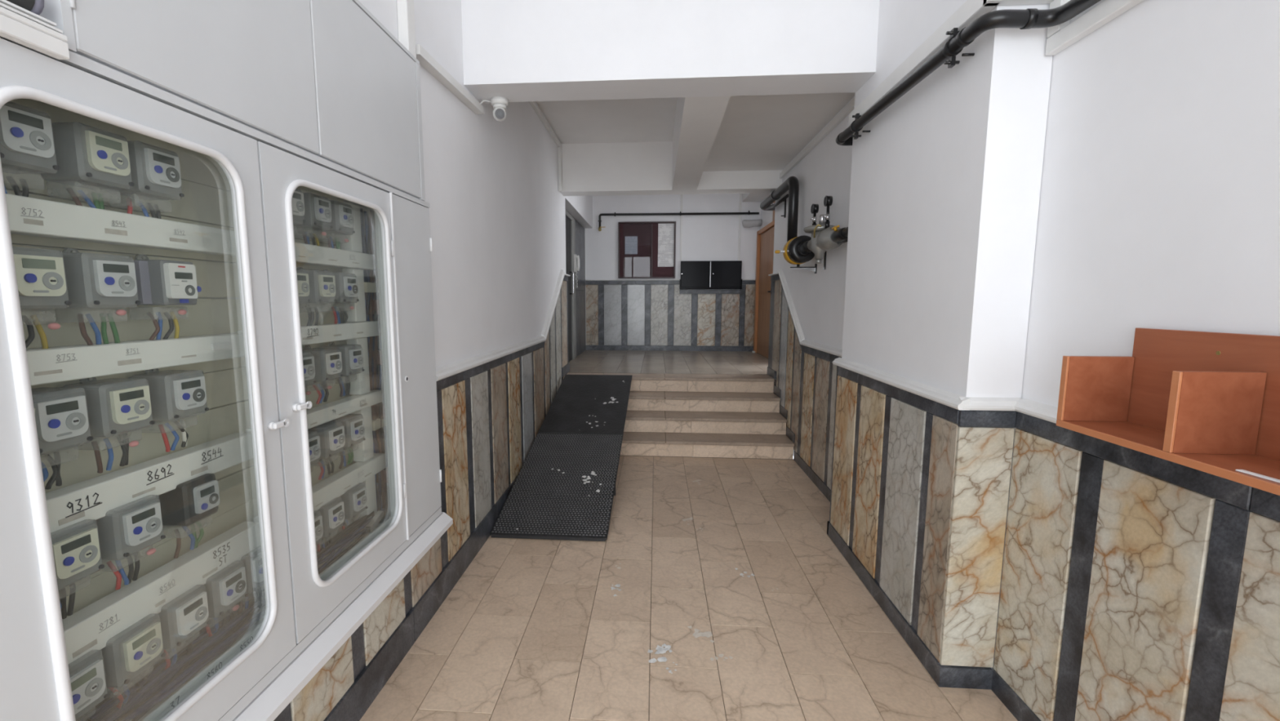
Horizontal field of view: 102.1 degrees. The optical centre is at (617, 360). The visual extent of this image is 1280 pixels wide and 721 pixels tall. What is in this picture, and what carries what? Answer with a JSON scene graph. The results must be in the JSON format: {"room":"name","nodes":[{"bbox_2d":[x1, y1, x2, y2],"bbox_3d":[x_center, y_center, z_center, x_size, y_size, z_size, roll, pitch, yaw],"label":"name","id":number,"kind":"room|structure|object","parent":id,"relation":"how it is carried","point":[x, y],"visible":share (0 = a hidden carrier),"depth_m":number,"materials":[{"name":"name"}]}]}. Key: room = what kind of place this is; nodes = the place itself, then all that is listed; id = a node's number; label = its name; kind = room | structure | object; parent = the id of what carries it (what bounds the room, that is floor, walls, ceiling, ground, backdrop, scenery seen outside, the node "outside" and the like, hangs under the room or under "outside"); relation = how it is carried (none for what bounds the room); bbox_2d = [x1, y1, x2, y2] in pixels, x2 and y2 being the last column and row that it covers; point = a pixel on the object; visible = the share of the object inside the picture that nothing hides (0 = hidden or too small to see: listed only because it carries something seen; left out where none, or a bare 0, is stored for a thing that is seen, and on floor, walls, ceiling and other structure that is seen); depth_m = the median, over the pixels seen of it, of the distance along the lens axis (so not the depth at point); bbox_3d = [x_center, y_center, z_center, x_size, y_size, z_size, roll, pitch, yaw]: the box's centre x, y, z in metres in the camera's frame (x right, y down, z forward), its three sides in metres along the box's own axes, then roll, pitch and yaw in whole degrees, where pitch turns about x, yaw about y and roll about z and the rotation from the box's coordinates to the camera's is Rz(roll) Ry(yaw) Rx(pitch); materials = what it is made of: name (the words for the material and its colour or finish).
{"room":"apartment building hallway","nodes":[
{"label":"apartment building hallway","id":0,"kind":"room"},
{"bbox_2d":[273,0,586,720],"bbox_3d":[-2.044,-0.826,3.185,2.443,3.900,12.200,0,7,4],"label":"wall","id":1,"kind":"structure","parent":0,"point":[497,211],"depth_m":3.11,"materials":[{"name":"white paint"}]},
{"bbox_2d":[0,35,453,720],"bbox_3d":[-1.023,0.162,1.483,0.270,1.537,2.000,0,7,4],"label":"upper cabinet","id":2,"kind":"object","parent":1,"relation":"attached to","point":[247,331],"visible":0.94,"depth_m":1.34,"materials":[{"name":"white metal"}]},
{"bbox_2d":[0,101,59,197],"bbox_3d":[-1.090,-0.361,0.915,0.122,0.202,0.103,0,7,4],"label":"meter","id":3,"kind":"object","parent":2,"relation":"attached to","point":[27,143],"visible":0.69,"depth_m":0.91,"materials":[{"name":"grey plastic"}]},
{"bbox_2d":[0,0,69,59],"bbox_3d":[-1.084,-0.795,0.645,0.254,0.610,0.463,0,7,4],"label":"electrical box","id":4,"kind":"object","parent":2,"relation":"on","point":[21,23],"visible":0.99,"depth_m":0.84,"materials":[{"name":"white paint"}]},
{"bbox_2d":[12,246,71,348],"bbox_3d":[-1.091,-0.114,0.936,0.122,0.202,0.103,0,7,4],"label":"meter","id":5,"kind":"object","parent":2,"relation":"on","point":[41,276],"visible":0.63,"depth_m":0.94,"materials":[{"name":"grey plastic"}]},
{"bbox_2d":[31,386,93,489],"bbox_3d":[-1.090,0.146,0.974,0.122,0.204,0.106,0,7,4],"label":"meter","id":6,"kind":"object","parent":2,"relation":"on","point":[61,414],"visible":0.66,"depth_m":0.97,"materials":[{"name":"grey plastic"}]},
{"bbox_2d":[50,519,104,618],"bbox_3d":[-1.090,0.409,0.999,0.122,0.202,0.103,0,7,4],"label":"meter","id":7,"kind":"object","parent":2,"relation":"on","point":[77,553],"visible":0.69,"depth_m":1.00,"materials":[{"name":"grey plastic"}]},
{"bbox_2d":[40,121,133,209],"bbox_3d":[-1.080,-0.377,1.052,0.122,0.202,0.103,0,7,4],"label":"meter","id":8,"kind":"object","parent":2,"relation":"attached to","point":[88,157],"visible":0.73,"depth_m":1.02,"materials":[{"name":"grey plastic"}]},
{"bbox_2d":[68,649,110,720],"bbox_3d":[-1.092,0.676,1.011,0.122,0.202,0.103,0,7,4],"label":"meter","id":9,"kind":"object","parent":2,"relation":"attached to","point":[87,672],"visible":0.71,"depth_m":1.01,"materials":[{"name":"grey plastic"}]},
{"bbox_2d":[62,248,141,345],"bbox_3d":[-1.081,-0.129,1.068,0.122,0.202,0.103,0,7,4],"label":"meter","id":10,"kind":"object","parent":2,"relation":"on","point":[94,280],"visible":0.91,"depth_m":1.04,"materials":[{"name":"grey plastic"}]},
{"bbox_2d":[60,377,155,473],"bbox_3d":[-1.081,0.132,1.101,0.122,0.202,0.103,0,7,4],"label":"meter","id":11,"kind":"object","parent":2,"relation":"on","point":[115,406],"visible":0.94,"depth_m":1.07,"materials":[{"name":"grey plastic"}]},
{"bbox_2d":[96,494,165,589],"bbox_3d":[-1.081,0.393,1.129,0.122,0.202,0.103,0,7,4],"label":"meter","id":12,"kind":"object","parent":2,"relation":"on","point":[126,530],"visible":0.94,"depth_m":1.10,"materials":[{"name":"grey plastic"}]},
{"bbox_2d":[100,613,165,708],"bbox_3d":[-1.083,0.662,1.132,0.122,0.202,0.103,0,7,4],"label":"meter","id":13,"kind":"object","parent":2,"relation":"attached to","point":[135,649],"visible":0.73,"depth_m":1.11,"materials":[{"name":"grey plastic"}]},
{"bbox_2d":[105,140,184,218],"bbox_3d":[-1.071,-0.390,1.168,0.122,0.202,0.103,0,7,4],"label":"meter","id":14,"kind":"object","parent":2,"relation":"attached to","point":[155,171],"visible":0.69,"depth_m":1.14,"materials":[{"name":"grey plastic"}]},
{"bbox_2d":[133,253,201,340],"bbox_3d":[-1.071,-0.146,1.209,0.120,0.202,0.106,0,7,4],"label":"meter","id":15,"kind":"object","parent":2,"relation":"on","point":[158,282],"visible":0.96,"depth_m":1.18,"materials":[{"name":"white plastic"}]},
{"bbox_2d":[128,368,208,452],"bbox_3d":[-1.070,0.116,1.240,0.122,0.202,0.103,0,7,4],"label":"meter","id":16,"kind":"object","parent":2,"relation":"on","point":[175,394],"visible":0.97,"depth_m":1.21,"materials":[{"name":"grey plastic"}]},
{"bbox_2d":[157,584,211,670],"bbox_3d":[-1.075,0.648,1.251,0.121,0.202,0.103,0,7,4],"label":"meter","id":17,"kind":"object","parent":2,"relation":"attached to","point":[187,614],"visible":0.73,"depth_m":1.23,"materials":[{"name":"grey plastic"}]},
{"bbox_2d":[159,473,219,558],"bbox_3d":[-1.069,0.376,1.281,0.122,0.202,0.092,0,7,4],"label":"meter","id":18,"kind":"object","parent":2,"relation":"on","point":[193,500],"visible":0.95,"depth_m":1.25,"materials":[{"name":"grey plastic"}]},
{"bbox_2d":[204,560,248,636],"bbox_3d":[-1.065,0.634,1.370,0.122,0.202,0.103,0,7,4],"label":"meter","id":19,"kind":"object","parent":2,"relation":"attached to","point":[227,587],"visible":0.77,"depth_m":1.34,"materials":[{"name":"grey plastic"}]},
{"bbox_2d":[237,545,263,614],"bbox_3d":[-1.057,0.621,1.479,0.122,0.202,0.103,0,7,4],"label":"meter","id":20,"kind":"object","parent":2,"relation":"attached to","point":[252,560],"visible":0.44,"depth_m":1.44,"materials":[{"name":"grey plastic"}]},
{"bbox_2d":[292,187,306,224],"bbox_3d":[-1.041,-0.444,1.588,0.121,0.202,0.103,0,7,4],"label":"meter","id":21,"kind":"object","parent":2,"relation":"on","point":[298,203],"visible":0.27,"depth_m":1.59,"materials":[{"name":"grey plastic"}]},
{"bbox_2d":[296,268,311,303],"bbox_3d":[-1.041,-0.197,1.614,0.121,0.202,0.103,0,7,4],"label":"meter","id":22,"kind":"object","parent":2,"relation":"on","point":[303,282],"visible":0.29,"depth_m":1.62,"materials":[{"name":"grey plastic"}]},
{"bbox_2d":[302,351,316,395],"bbox_3d":[-1.040,0.064,1.645,0.122,0.202,0.103,0,7,4],"label":"meter","id":23,"kind":"object","parent":2,"relation":"on","point":[308,357],"visible":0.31,"depth_m":1.65,"materials":[{"name":"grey plastic"}]},
{"bbox_2d":[293,192,333,245],"bbox_3d":[-1.030,-0.459,1.723,0.122,0.202,0.103,0,7,4],"label":"meter","id":24,"kind":"object","parent":2,"relation":"on","point":[317,208],"visible":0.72,"depth_m":1.70,"materials":[{"name":"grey plastic"}]},
{"bbox_2d":[307,431,321,466],"bbox_3d":[-1.040,0.325,1.675,0.122,0.202,0.103,0,7,4],"label":"meter","id":25,"kind":"object","parent":2,"relation":"on","point":[313,437],"visible":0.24,"depth_m":1.68,"materials":[{"name":"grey plastic"}]},
{"bbox_2d":[297,266,337,325],"bbox_3d":[-1.030,-0.213,1.749,0.122,0.202,0.103,0,7,4],"label":"meter","id":26,"kind":"object","parent":2,"relation":"on","point":[322,283],"visible":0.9,"depth_m":1.72,"materials":[{"name":"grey plastic"}]},
{"bbox_2d":[313,510,324,544],"bbox_3d":[-1.042,0.592,1.691,0.121,0.202,0.103,0,7,4],"label":"meter","id":27,"kind":"object","parent":2,"relation":"attached to","point":[317,516],"visible":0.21,"depth_m":1.70,"materials":[{"name":"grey plastic"}]},
{"bbox_2d":[302,344,342,404],"bbox_3d":[-1.030,0.047,1.788,0.122,0.202,0.103,0,7,4],"label":"meter","id":28,"kind":"object","parent":2,"relation":"on","point":[327,361],"visible":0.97,"depth_m":1.76,"materials":[{"name":"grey plastic"}]},
{"bbox_2d":[307,421,346,479],"bbox_3d":[-1.030,0.310,1.809,0.122,0.202,0.103,0,7,4],"label":"meter","id":29,"kind":"object","parent":2,"relation":"on","point":[331,433],"visible":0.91,"depth_m":1.78,"materials":[{"name":"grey plastic"}]},
{"bbox_2d":[316,497,345,557],"bbox_3d":[-1.032,0.578,1.810,0.122,0.202,0.103,0,7,4],"label":"meter","id":30,"kind":"object","parent":2,"relation":"attached to","point":[332,513],"visible":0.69,"depth_m":1.78,"materials":[{"name":"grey plastic"}]},
{"bbox_2d":[314,200,355,248],"bbox_3d":[-1.020,-0.475,1.854,0.122,0.202,0.103,0,7,4],"label":"meter","id":31,"kind":"object","parent":2,"relation":"on","point":[342,213],"visible":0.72,"depth_m":1.83,"materials":[{"name":"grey plastic"}]},
{"bbox_2d":[322,269,359,324],"bbox_3d":[-1.020,-0.229,1.883,0.122,0.202,0.103,0,7,4],"label":"meter","id":32,"kind":"object","parent":2,"relation":"on","point":[346,284],"visible":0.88,"depth_m":1.86,"materials":[{"name":"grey plastic"}]},
{"bbox_2d":[324,341,364,396],"bbox_3d":[-1.020,0.032,1.922,0.122,0.202,0.103,0,7,4],"label":"meter","id":33,"kind":"object","parent":2,"relation":"on","point":[352,355],"visible":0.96,"depth_m":1.90,"materials":[{"name":"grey plastic"}]},
{"bbox_2d":[330,413,365,468],"bbox_3d":[-1.021,0.295,1.934,0.122,0.202,0.103,0,7,4],"label":"meter","id":34,"kind":"object","parent":2,"relation":"on","point":[353,424],"visible":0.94,"depth_m":1.91,"materials":[{"name":"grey plastic"}]},
{"bbox_2d":[338,482,368,535],"bbox_3d":[-1.022,0.562,1.954,0.122,0.202,0.103,0,7,4],"label":"meter","id":35,"kind":"object","parent":2,"relation":"attached to","point":[355,499],"visible":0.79,"depth_m":1.92,"materials":[{"name":"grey plastic"}]},
{"bbox_2d":[39,0,425,200],"bbox_3d":[-1.023,-0.919,1.576,0.237,0.585,1.415,0,7,4],"label":"upper cabinet","id":36,"kind":"object","parent":1,"relation":"attached to","point":[326,79],"visible":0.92,"depth_m":1.43,"materials":[{"name":"white metal"}]},
{"bbox_2d":[396,0,416,57],"bbox_3d":[-0.889,-1.941,2.110,0.044,1.315,0.070,0,7,4],"label":"cable trunking","id":37,"kind":"object","parent":1,"relation":"attached to","point":[405,8],"visible":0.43,"depth_m":2.15,"materials":[{"name":"white paint"}]},
{"bbox_2d":[323,362,569,720],"bbox_3d":[-0.920,0.765,3.198,0.190,0.736,6.422,0,7,4],"label":"baseboard","id":38,"kind":"structure","parent":1,"relation":"attached to","point":[370,682],"depth_m":2.24,"materials":[{"name":"grey stone"}]},
{"bbox_2d":[415,44,484,114],"bbox_3d":[-0.851,-1.414,2.654,0.048,0.078,0.840,0,7,4],"label":"cable trunking","id":39,"kind":"object","parent":1,"relation":"attached to","point":[426,60],"visible":0.79,"depth_m":2.56,"materials":[{"name":"white paint"}]},
{"bbox_2d":[435,269,570,381],"bbox_3d":[-0.738,-0.489,4.341,0.046,0.731,3.875,0,7,4],"label":"trim","id":40,"kind":"structure","parent":1,"relation":"attached to","point":[449,370],"depth_m":3.53,"materials":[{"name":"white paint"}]},
{"bbox_2d":[529,101,562,148],"bbox_3d":[-0.725,-2.190,4.388,0.034,0.040,2.595,0,7,4],"label":"cable trunking","id":41,"kind":"object","parent":1,"relation":"attached to","point":[533,104],"visible":0.38,"depth_m":4.87,"materials":[{"name":"white paint"}]},
{"bbox_2d":[557,146,562,192],"bbox_3d":[-0.632,-2.084,5.662,0.034,0.463,0.088,0,7,4],"label":"cable trunking","id":42,"kind":"object","parent":1,"relation":"attached to","point":[559,148],"visible":1,"depth_m":5.63,"materials":[{"name":"white paint"}]},
{"bbox_2d":[565,209,576,361],"bbox_3d":[-0.671,-0.989,7.107,0.081,2.040,1.110,0,7,4],"label":"door","id":43,"kind":"structure","parent":1,"relation":"in","point":[570,220],"depth_m":7.35,"materials":[{"name":"metal"}]},
{"bbox_2d":[573,253,579,287],"bbox_3d":[-0.592,-1.293,7.486,0.078,0.473,0.103,0,7,4],"label":"handset","id":44,"kind":"object","parent":43,"relation":"attached to","point":[576,259],"visible":1,"depth_m":7.45,"materials":[{"name":"white plastic"}]},
{"bbox_2d":[562,350,776,394],"bbox_3d":[1.558,0.131,7.325,4.560,0.236,3.150,0,7,4],"label":"floor","id":45,"kind":"structure","parent":0,"point":[659,362],"depth_m":7.23,"materials":[{"name":"grey tile"}]},
{"bbox_2d":[461,0,879,228],"bbox_3d":[0.309,-2.161,2.591,7.200,1.310,12.080,0,7,4],"label":"ceiling","id":46,"kind":"structure","parent":0,"point":[639,97],"depth_m":2.85,"materials":[{"name":"white paint"}]},
{"bbox_2d":[480,96,508,121],"bbox_3d":[-0.740,-1.497,3.099,0.167,0.125,0.106,0,7,4],"label":"security camera","id":47,"kind":"object","parent":46,"relation":"attached to","point":[500,104],"visible":0.94,"depth_m":3.06,"materials":[{"name":"white plastic"}]},
{"bbox_2d":[585,193,760,346],"bbox_3d":[0.894,-1.492,8.874,2.940,3.900,0.343,0,7,4],"label":"wall","id":48,"kind":"structure","parent":0,"point":[649,312],"depth_m":8.73,"materials":[{"name":"white paint"}]},
{"bbox_2d":[617,221,675,278],"bbox_3d":[0.485,-1.849,8.679,0.957,0.930,0.064,0,7,4],"label":"notice board","id":49,"kind":"object","parent":48,"relation":"attached to","point":[642,264],"visible":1,"depth_m":8.70,"materials":[{"name":"red fabric"}]},
{"bbox_2d":[625,235,637,253],"bbox_3d":[0.223,-1.938,8.700,0.210,0.295,0.001,0,7,4],"label":"paper notice","id":50,"kind":"object","parent":49,"relation":"attached to","point":[631,242],"visible":1,"depth_m":8.70,"materials":[{"name":"paper"}]},
{"bbox_2d":[657,253,673,266],"bbox_3d":[0.803,-1.679,8.687,0.267,0.204,0.001,0,7,4],"label":"paper notice","id":51,"kind":"object","parent":49,"relation":"attached to","point":[665,260],"visible":1,"depth_m":8.69,"materials":[{"name":"white paper"}]},
{"bbox_2d":[657,223,674,244],"bbox_3d":[0.804,-2.114,8.636,0.265,0.340,0.001,0,7,4],"label":"paper notice","id":52,"kind":"object","parent":49,"relation":"attached to","point":[665,231],"visible":1,"depth_m":8.64,"materials":[{"name":"white paper"}]},
{"bbox_2d":[657,244,674,253],"bbox_3d":[0.804,-1.863,8.665,0.265,0.160,0.001,0,7,4],"label":"paper notice","id":53,"kind":"object","parent":49,"relation":"attached to","point":[662,248],"visible":1,"depth_m":8.66,"materials":[{"name":"white paper"}]},
{"bbox_2d":[586,345,753,351],"bbox_3d":[0.892,-0.210,8.859,2.900,0.084,0.030,0,7,4],"label":"baseboard","id":54,"kind":"structure","parent":48,"relation":"attached to","point":[663,348],"depth_m":8.85,"materials":[{"name":"grey stone"}]},
{"bbox_2d":[585,279,755,280],"bbox_3d":[0.892,-1.360,8.724,2.900,0.018,0.030,0,7,4],"label":"trim","id":55,"kind":"structure","parent":48,"relation":"attached to","point":[585,279],"depth_m":8.77,"materials":[{"name":"white paint"}]},
{"bbox_2d":[598,210,759,231],"bbox_3d":[0.988,-2.310,8.573,2.643,0.305,0.094,0,7,4],"label":"gas pipe","id":56,"kind":"object","parent":48,"relation":"attached to","point":[615,214],"visible":1,"depth_m":8.55,"materials":[{"name":"black metal"}]},
{"bbox_2d":[680,194,682,261],"bbox_3d":[1.054,-2.226,8.615,0.035,1.118,0.019,0,7,4],"label":"cable trunking","id":57,"kind":"object","parent":48,"relation":"attached to","point":[681,210],"visible":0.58,"depth_m":8.61,"materials":[{"name":"white paint"}]},
{"bbox_2d":[679,260,742,288],"bbox_3d":[1.544,-1.420,8.618,1.025,0.464,0.129,0,7,4],"label":"wall box","id":58,"kind":"object","parent":48,"relation":"attached to","point":[726,274],"visible":1,"depth_m":8.57,"materials":[{"name":"metal"}]},
{"bbox_2d":[737,193,742,260],"bbox_3d":[2.011,-2.203,8.547,0.035,1.148,0.019,0,7,4],"label":"cable trunking","id":59,"kind":"object","parent":48,"relation":"attached to","point":[740,194],"visible":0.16,"depth_m":8.54,"materials":[{"name":"white paint"}]},
{"bbox_2d":[742,219,761,227],"bbox_3d":[2.186,-2.239,8.454,0.308,0.128,0.124,0,7,4],"label":"duct","id":60,"kind":"object","parent":48,"relation":"attached to","point":[746,223],"visible":1,"depth_m":8.41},
{"bbox_2d":[360,455,1017,720],"bbox_3d":[0.162,1.420,1.012,7.200,0.064,8.100,0,7,4],"label":"floor","id":61,"kind":"structure","parent":0,"point":[717,588],"depth_m":2.38,"materials":[{"name":"beige tile"}]},
{"bbox_2d":[489,374,632,541],"bbox_3d":[-0.327,0.644,4.501,0.781,0.672,2.620,0,7,4],"label":"ramp","id":62,"kind":"object","parent":61,"relation":"on","point":[564,488],"visible":1,"depth_m":3.98,"materials":[{"name":"rubber"}]},
{"bbox_2d":[563,372,794,458],"bbox_3d":[0.530,0.542,5.532,2.353,0.636,1.232,0,7,4],"label":"staircase","id":63,"kind":"structure","parent":61,"relation":"on","point":[712,419],"depth_m":5.27,"materials":[{"name":"stone"}]},
{"bbox_2d":[829,0,1053,670],"bbox_3d":[1.414,-0.739,2.444,0.217,3.900,1.324,0,7,4],"label":"pillar","id":64,"kind":"structure","parent":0,"point":[944,192],"depth_m":2.06,"materials":[{"name":"white paint"}]},
{"bbox_2d":[848,0,1053,126],"bbox_3d":[1.398,-1.302,2.331,0.241,0.075,1.275,0,7,4],"label":"cable trunking","id":65,"kind":"object","parent":64,"relation":"attached to","point":[970,11],"visible":0.61,"depth_m":2.05,"materials":[{"name":"white paint"}]},
{"bbox_2d":[835,0,1101,146],"bbox_3d":[1.316,-1.093,1.561,0.290,0.189,3.142,0,7,4],"label":"gas pipe","id":66,"kind":"object","parent":64,"relation":"attached to","point":[1030,18],"visible":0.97,"depth_m":1.80,"materials":[{"name":"black metal"}]},
{"bbox_2d":[760,0,1279,720],"bbox_3d":[2.727,-0.785,2.835,2.388,3.900,12.200,0,7,4],"label":"wall","id":67,"kind":"structure","parent":0,"point":[1135,585],"depth_m":1.45,"materials":[{"name":"white paint"}]},
{"bbox_2d":[753,200,775,358],"bbox_3d":[2.231,-1.259,7.627,0.084,2.454,1.690,0,7,4],"label":"door","id":68,"kind":"structure","parent":67,"relation":"in","point":[765,236],"depth_m":7.99,"materials":[{"name":"brown wood"}]},
{"bbox_2d":[760,176,799,241],"bbox_3d":[1.817,-1.430,5.467,0.400,0.731,1.557,0,7,4],"label":"riser pipe","id":69,"kind":"object","parent":67,"relation":"attached to","point":[791,184],"visible":0.95,"depth_m":4.75,"materials":[{"name":"black metal"}]},
{"bbox_2d":[781,199,786,217],"bbox_3d":[1.722,-1.587,5.380,0.046,0.200,0.020,0,7,4],"label":"bracket","id":70,"kind":"object","parent":67,"relation":"attached to","point":[784,201],"visible":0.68,"depth_m":5.37,"materials":[{"name":"black metal"}]},
{"bbox_2d":[774,195,848,273],"bbox_3d":[1.464,-0.936,3.929,0.339,0.505,1.706,0,7,4],"label":"gas regulator","id":71,"kind":"object","parent":67,"relation":"attached to","point":[797,251],"visible":0.98,"depth_m":3.81,"materials":[{"name":"black paint"}]},
{"bbox_2d":[779,97,854,178],"bbox_3d":[1.651,-1.825,4.255,0.029,0.055,2.595,0,7,4],"label":"cable trunking","id":72,"kind":"object","parent":67,"relation":"attached to","point":[850,106],"visible":0.58,"depth_m":4.15,"materials":[{"name":"white paint"}]},
{"bbox_2d":[767,366,1040,720],"bbox_3d":[1.439,0.797,2.990,0.223,0.721,6.350,0,7,4],"label":"baseboard","id":73,"kind":"structure","parent":67,"relation":"attached to","point":[944,676],"depth_m":2.15,"materials":[{"name":"grey stone"}]},
{"bbox_2d":[768,268,1057,423],"bbox_3d":[1.434,-0.303,2.882,0.237,0.730,6.390,0,7,4],"label":"trim","id":74,"kind":"structure","parent":67,"relation":"attached to","point":[1036,409],"depth_m":2.10,"materials":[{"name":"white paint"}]},
{"bbox_2d":[1056,328,1279,495],"bbox_3d":[1.303,0.101,0.988,0.188,0.278,0.925,0,7,4],"label":"shelf","id":75,"kind":"object","parent":74,"relation":"on","point":[1207,402],"depth_m":1.15,"materials":[{"name":"brown wood"}]},
{"bbox_2d":[1045,0,1144,55],"bbox_3d":[1.396,-1.014,0.916,0.034,0.166,1.655,0,7,4],"label":"cable trunking","id":76,"kind":"object","parent":67,"relation":"attached to","point":[1060,37],"visible":0.86,"depth_m":1.60,"materials":[{"name":"white paint"}]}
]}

